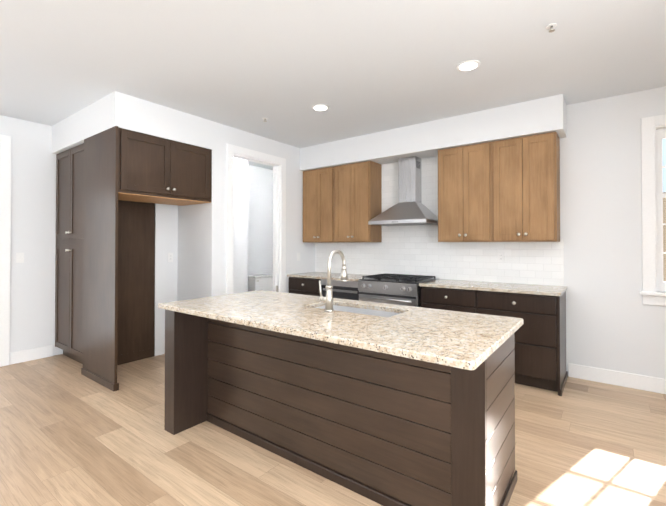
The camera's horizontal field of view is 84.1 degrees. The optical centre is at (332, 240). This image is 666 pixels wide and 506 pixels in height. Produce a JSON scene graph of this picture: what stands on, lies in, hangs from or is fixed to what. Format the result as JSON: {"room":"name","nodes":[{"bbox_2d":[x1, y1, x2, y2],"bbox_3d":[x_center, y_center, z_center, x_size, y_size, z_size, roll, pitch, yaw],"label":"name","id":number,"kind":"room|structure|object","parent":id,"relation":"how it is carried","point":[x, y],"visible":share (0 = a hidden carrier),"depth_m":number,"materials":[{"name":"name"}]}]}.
{"room":"kitchen","nodes":[
{"label":"kitchen","id":0,"kind":"room"},
{"bbox_2d":[0,353,665,505],"bbox_3d":[-0.215,1.402,0.735,9.900,0.100,9.470,0,-1,37],"label":"floor","id":1,"kind":"structure","parent":0,"point":[71,434],"depth_m":2.40,"materials":[{"name":"brown wood"}]},
{"bbox_2d":[81,126,118,391],"bbox_3d":[-2.286,0.161,3.619,0.750,2.437,0.047,0,-1,37],"label":"panel","id":2,"kind":"object","parent":1,"relation":"on","point":[100,266],"visible":1,"depth_m":3.57,"materials":[{"name":"brown wood"}]},
{"bbox_2d":[55,143,154,364],"bbox_3d":[-2.767,0.169,4.435,0.993,2.437,0.755,0,-1,37],"label":"pantry","id":3,"kind":"object","parent":1,"relation":"on","point":[136,283],"visible":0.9,"depth_m":4.23,"materials":[{"name":"brown wood"}]},
{"bbox_2d":[248,274,272,291],"bbox_3d":[-1.110,1.015,6.532,0.708,0.785,0.450,0,-1,37],"label":"toilet","id":4,"kind":"object","parent":1,"relation":"on","point":[260,282],"visible":0.23,"depth_m":6.57,"materials":[{"name":"white ceramic"}]},
{"bbox_2d":[289,277,320,295],"bbox_3d":[-0.231,0.953,5.310,0.596,0.885,0.643,0,-1,37],"label":"base cabinet","id":5,"kind":"object","parent":1,"relation":"on","point":[304,286],"visible":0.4,"depth_m":5.08,"materials":[{"name":"brown wood"}]},
{"bbox_2d":[287,272,368,281],"bbox_3d":[0.021,0.494,5.133,1.216,0.030,0.635,0,-1,37],"label":"countertop","id":6,"kind":"structure","parent":5,"relation":"on","point":[336,276],"depth_m":5.07,"materials":[{"name":"beige stone"}]},
{"bbox_2d":[321,279,358,300],"bbox_3d":[0.266,0.951,4.958,0.610,0.883,0.612,0,-1,37],"label":"dishwasher","id":7,"kind":"object","parent":1,"relation":"on","point":[349,290],"visible":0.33,"depth_m":4.68,"materials":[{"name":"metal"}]},
{"bbox_2d":[164,309,516,505],"bbox_3d":[-0.069,0.925,2.413,2.162,0.885,0.955,0,-1,37],"label":"kitchen island","id":8,"kind":"object","parent":1,"relation":"on","point":[383,429],"visible":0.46,"depth_m":2.03,"materials":[{"name":"brown wood"}]},
{"bbox_2d":[158,290,523,369],"bbox_3d":[-0.084,0.468,2.407,2.230,0.030,1.000,0,-1,37],"label":"island countertop","id":9,"kind":"structure","parent":8,"relation":"on","point":[466,340],"depth_m":2.00,"materials":[{"name":"beige stone"}]},
{"bbox_2d":[319,250,347,311],"bbox_3d":[0.002,0.256,2.443,0.116,0.394,0.221,0,-1,37],"label":"faucet","id":10,"kind":"object","parent":9,"relation":"on","point":[328,298],"visible":1,"depth_m":2.36,"materials":[{"name":"silver metal"}]},
{"bbox_2d":[315,305,399,316],"bbox_3d":[0.148,0.583,2.491,0.688,0.197,0.323,0,-1,37],"label":"sink","id":11,"kind":"object","parent":9,"relation":"in","point":[364,311],"visible":0.04,"depth_m":2.64,"materials":[{"name":"metal"}]},
{"bbox_2d":[358,273,437,306],"bbox_3d":[0.793,0.912,4.499,0.768,0.952,0.716,0,-1,37],"label":"range","id":12,"kind":"object","parent":1,"relation":"on","point":[400,289],"visible":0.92,"depth_m":4.26,"materials":[{"name":"silver metal"}]},
{"bbox_2d":[421,286,476,312],"bbox_3d":[1.369,0.942,4.114,0.600,0.885,0.643,0,-1,37],"label":"base cabinet","id":13,"kind":"object","parent":1,"relation":"on","point":[460,300],"visible":0.35,"depth_m":3.87,"materials":[{"name":"brown wood"}]},
{"bbox_2d":[477,290,567,395],"bbox_3d":[1.903,0.938,3.716,0.728,0.885,0.643,0,-1,37],"label":"base cabinet","id":14,"kind":"object","parent":1,"relation":"on","point":[540,346],"visible":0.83,"depth_m":3.41,"materials":[{"name":"brown wood"}]},
{"bbox_2d":[419,279,566,295],"bbox_3d":[1.664,0.482,3.906,1.334,0.030,0.635,0,-1,37],"label":"countertop","id":15,"kind":"structure","parent":14,"relation":"on","point":[550,290],"depth_m":3.75,"materials":[{"name":"beige stone"}]},
{"bbox_2d":[0,86,665,378],"bbox_3d":[-0.186,-0.033,0.721,9.820,2.770,9.460,0,-1,37],"label":"wall","id":16,"kind":"structure","parent":0,"point":[614,322],"depth_m":4.12,"materials":[{"name":"white paint"}]},
{"bbox_2d":[0,135,10,366],"bbox_3d":[-3.968,0.104,3.645,0.018,2.552,1.204,0,-1,37],"label":"door frame","id":17,"kind":"structure","parent":16,"relation":"attached to","point":[5,141],"depth_m":4.09,"materials":[{"name":"white paint"}]},
{"bbox_2d":[16,253,23,262],"bbox_3d":[-3.559,0.195,4.200,0.009,0.115,0.070,0,-1,37],"label":"light switch","id":18,"kind":"object","parent":16,"relation":"attached to","point":[19,257],"visible":1,"depth_m":4.20,"materials":[{"name":"white plastic"}]},
{"bbox_2d":[10,345,52,364],"bbox_3d":[-3.489,1.318,4.278,0.016,0.135,0.395,0,-1,37],"label":"baseboard","id":19,"kind":"structure","parent":16,"relation":"attached to","point":[45,351],"depth_m":4.27,"materials":[{"name":"white paint"}]},
{"bbox_2d":[118,128,211,205],"bbox_3d":[-1.931,-0.747,4.021,0.663,0.613,1.027,0,-1,37],"label":"upper cabinet","id":20,"kind":"object","parent":16,"relation":"attached to","point":[155,169],"visible":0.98,"depth_m":3.80,"materials":[{"name":"brown wood"}]},
{"bbox_2d":[168,253,172,261],"bbox_3d":[-2.029,0.209,4.611,0.008,0.115,0.070,0,-1,37],"label":"outlet","id":21,"kind":"object","parent":16,"relation":"attached to","point":[170,257],"visible":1,"depth_m":4.61,"materials":[{"name":"white plastic"}]},
{"bbox_2d":[226,143,285,293],"bbox_3d":[-1.025,0.115,4.854,0.148,2.552,1.004,0,-1,37],"label":"door frame","id":22,"kind":"structure","parent":16,"relation":"attached to","point":[279,222],"depth_m":5.13,"materials":[{"name":"white paint"}]},
{"bbox_2d":[303,166,333,242],"bbox_3d":[-0.146,-0.507,5.446,0.586,1.067,0.350,0,-1,37],"label":"upper cabinet","id":23,"kind":"object","parent":16,"relation":"attached to","point":[318,205],"visible":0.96,"depth_m":5.32,"materials":[{"name":"brown wood"}]},
{"bbox_2d":[334,161,381,241],"bbox_3d":[0.325,-0.510,5.093,0.588,1.067,0.350,0,-1,37],"label":"upper cabinet","id":24,"kind":"object","parent":16,"relation":"attached to","point":[357,197],"visible":1,"depth_m":4.96,"materials":[{"name":"brown wood"}]},
{"bbox_2d":[368,156,437,225],"bbox_3d":[0.890,-0.623,4.582,0.760,0.851,0.491,0,-1,37],"label":"range hood","id":25,"kind":"object","parent":16,"relation":"attached to","point":[409,208],"visible":0.94,"depth_m":4.58,"materials":[{"name":"silver metal"}]},
{"bbox_2d":[315,156,563,285],"bbox_3d":[1.047,-0.286,4.778,3.298,1.523,0.008,0,-1,37],"label":"wall tile","id":26,"kind":"structure","parent":16,"relation":"attached to","point":[415,250],"depth_m":4.62,"materials":[{"name":"white tile"}]},
{"bbox_2d":[498,252,503,261],"bbox_3d":[1.882,0.184,4.140,0.070,0.115,0.008,0,-1,37],"label":"outlet","id":27,"kind":"object","parent":26,"relation":"attached to","point":[500,256],"visible":1,"depth_m":4.14,"materials":[{"name":"white plastic"}]},
{"bbox_2d":[438,142,491,241],"bbox_3d":[1.523,-0.519,4.199,0.592,1.067,0.350,0,-1,37],"label":"upper cabinet","id":28,"kind":"object","parent":16,"relation":"attached to","point":[464,193],"visible":0.96,"depth_m":4.07,"materials":[{"name":"brown wood"}]},
{"bbox_2d":[492,132,559,241],"bbox_3d":[1.998,-0.522,3.843,0.591,1.067,0.350,0,-1,37],"label":"upper cabinet","id":29,"kind":"object","parent":16,"relation":"attached to","point":[525,188],"visible":1,"depth_m":3.71,"materials":[{"name":"brown wood"}]},
{"bbox_2d":[568,363,665,393],"bbox_3d":[3.693,1.304,2.781,3.245,0.135,0.016,0,-1,37],"label":"baseboard","id":30,"kind":"structure","parent":16,"relation":"attached to","point":[636,381],"depth_m":3.51,"materials":[{"name":"white paint"}]},
{"bbox_2d":[640,114,665,305],"bbox_3d":[3.156,-0.275,3.238,0.729,1.722,0.160,0,-1,37],"label":"window","id":31,"kind":"structure","parent":16,"relation":"in","point":[653,194],"depth_m":3.39,"materials":[{"name":"white paint"}]},
{"bbox_2d":[0,0,665,169],"bbox_3d":[-0.215,-1.468,0.763,9.900,0.100,9.470,0,-1,37],"label":"ceiling","id":32,"kind":"structure","parent":0,"point":[361,67],"depth_m":2.82,"materials":[{"name":"white paint"}]},
{"bbox_2d":[312,104,328,110],"bbox_3d":[-0.130,-1.385,3.850,0.184,0.008,0.184,0,-1,37],"label":"recessed light","id":33,"kind":"object","parent":32,"relation":"in","point":[319,107],"visible":1,"depth_m":3.83,"materials":[{"name":"white paint"}]},
{"bbox_2d":[456,60,480,70],"bbox_3d":[1.080,-1.393,2.946,0.184,0.008,0.184,0,-1,37],"label":"recessed light","id":34,"kind":"object","parent":32,"relation":"in","point":[469,65],"visible":1,"depth_m":2.93,"materials":[{"name":"white paint"}]},
{"bbox_2d":[546,23,556,32],"bbox_3d":[1.429,-1.385,2.411,0.064,0.034,0.064,0,-1,37],"label":"sprinkler","id":35,"kind":"object","parent":32,"relation":"attached to","point":[551,26],"visible":1,"depth_m":2.40,"materials":[{"name":"white paint"}]},
{"label":"outside","id":36,"kind":"structure","parent":0,"visible":0},
{"bbox_2d":[662,139,665,281],"bbox_3d":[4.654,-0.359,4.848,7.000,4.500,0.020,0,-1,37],"label":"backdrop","id":37,"kind":"structure","parent":36,"point":[664,200],"depth_m":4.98,"materials":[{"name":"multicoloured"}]}
]}

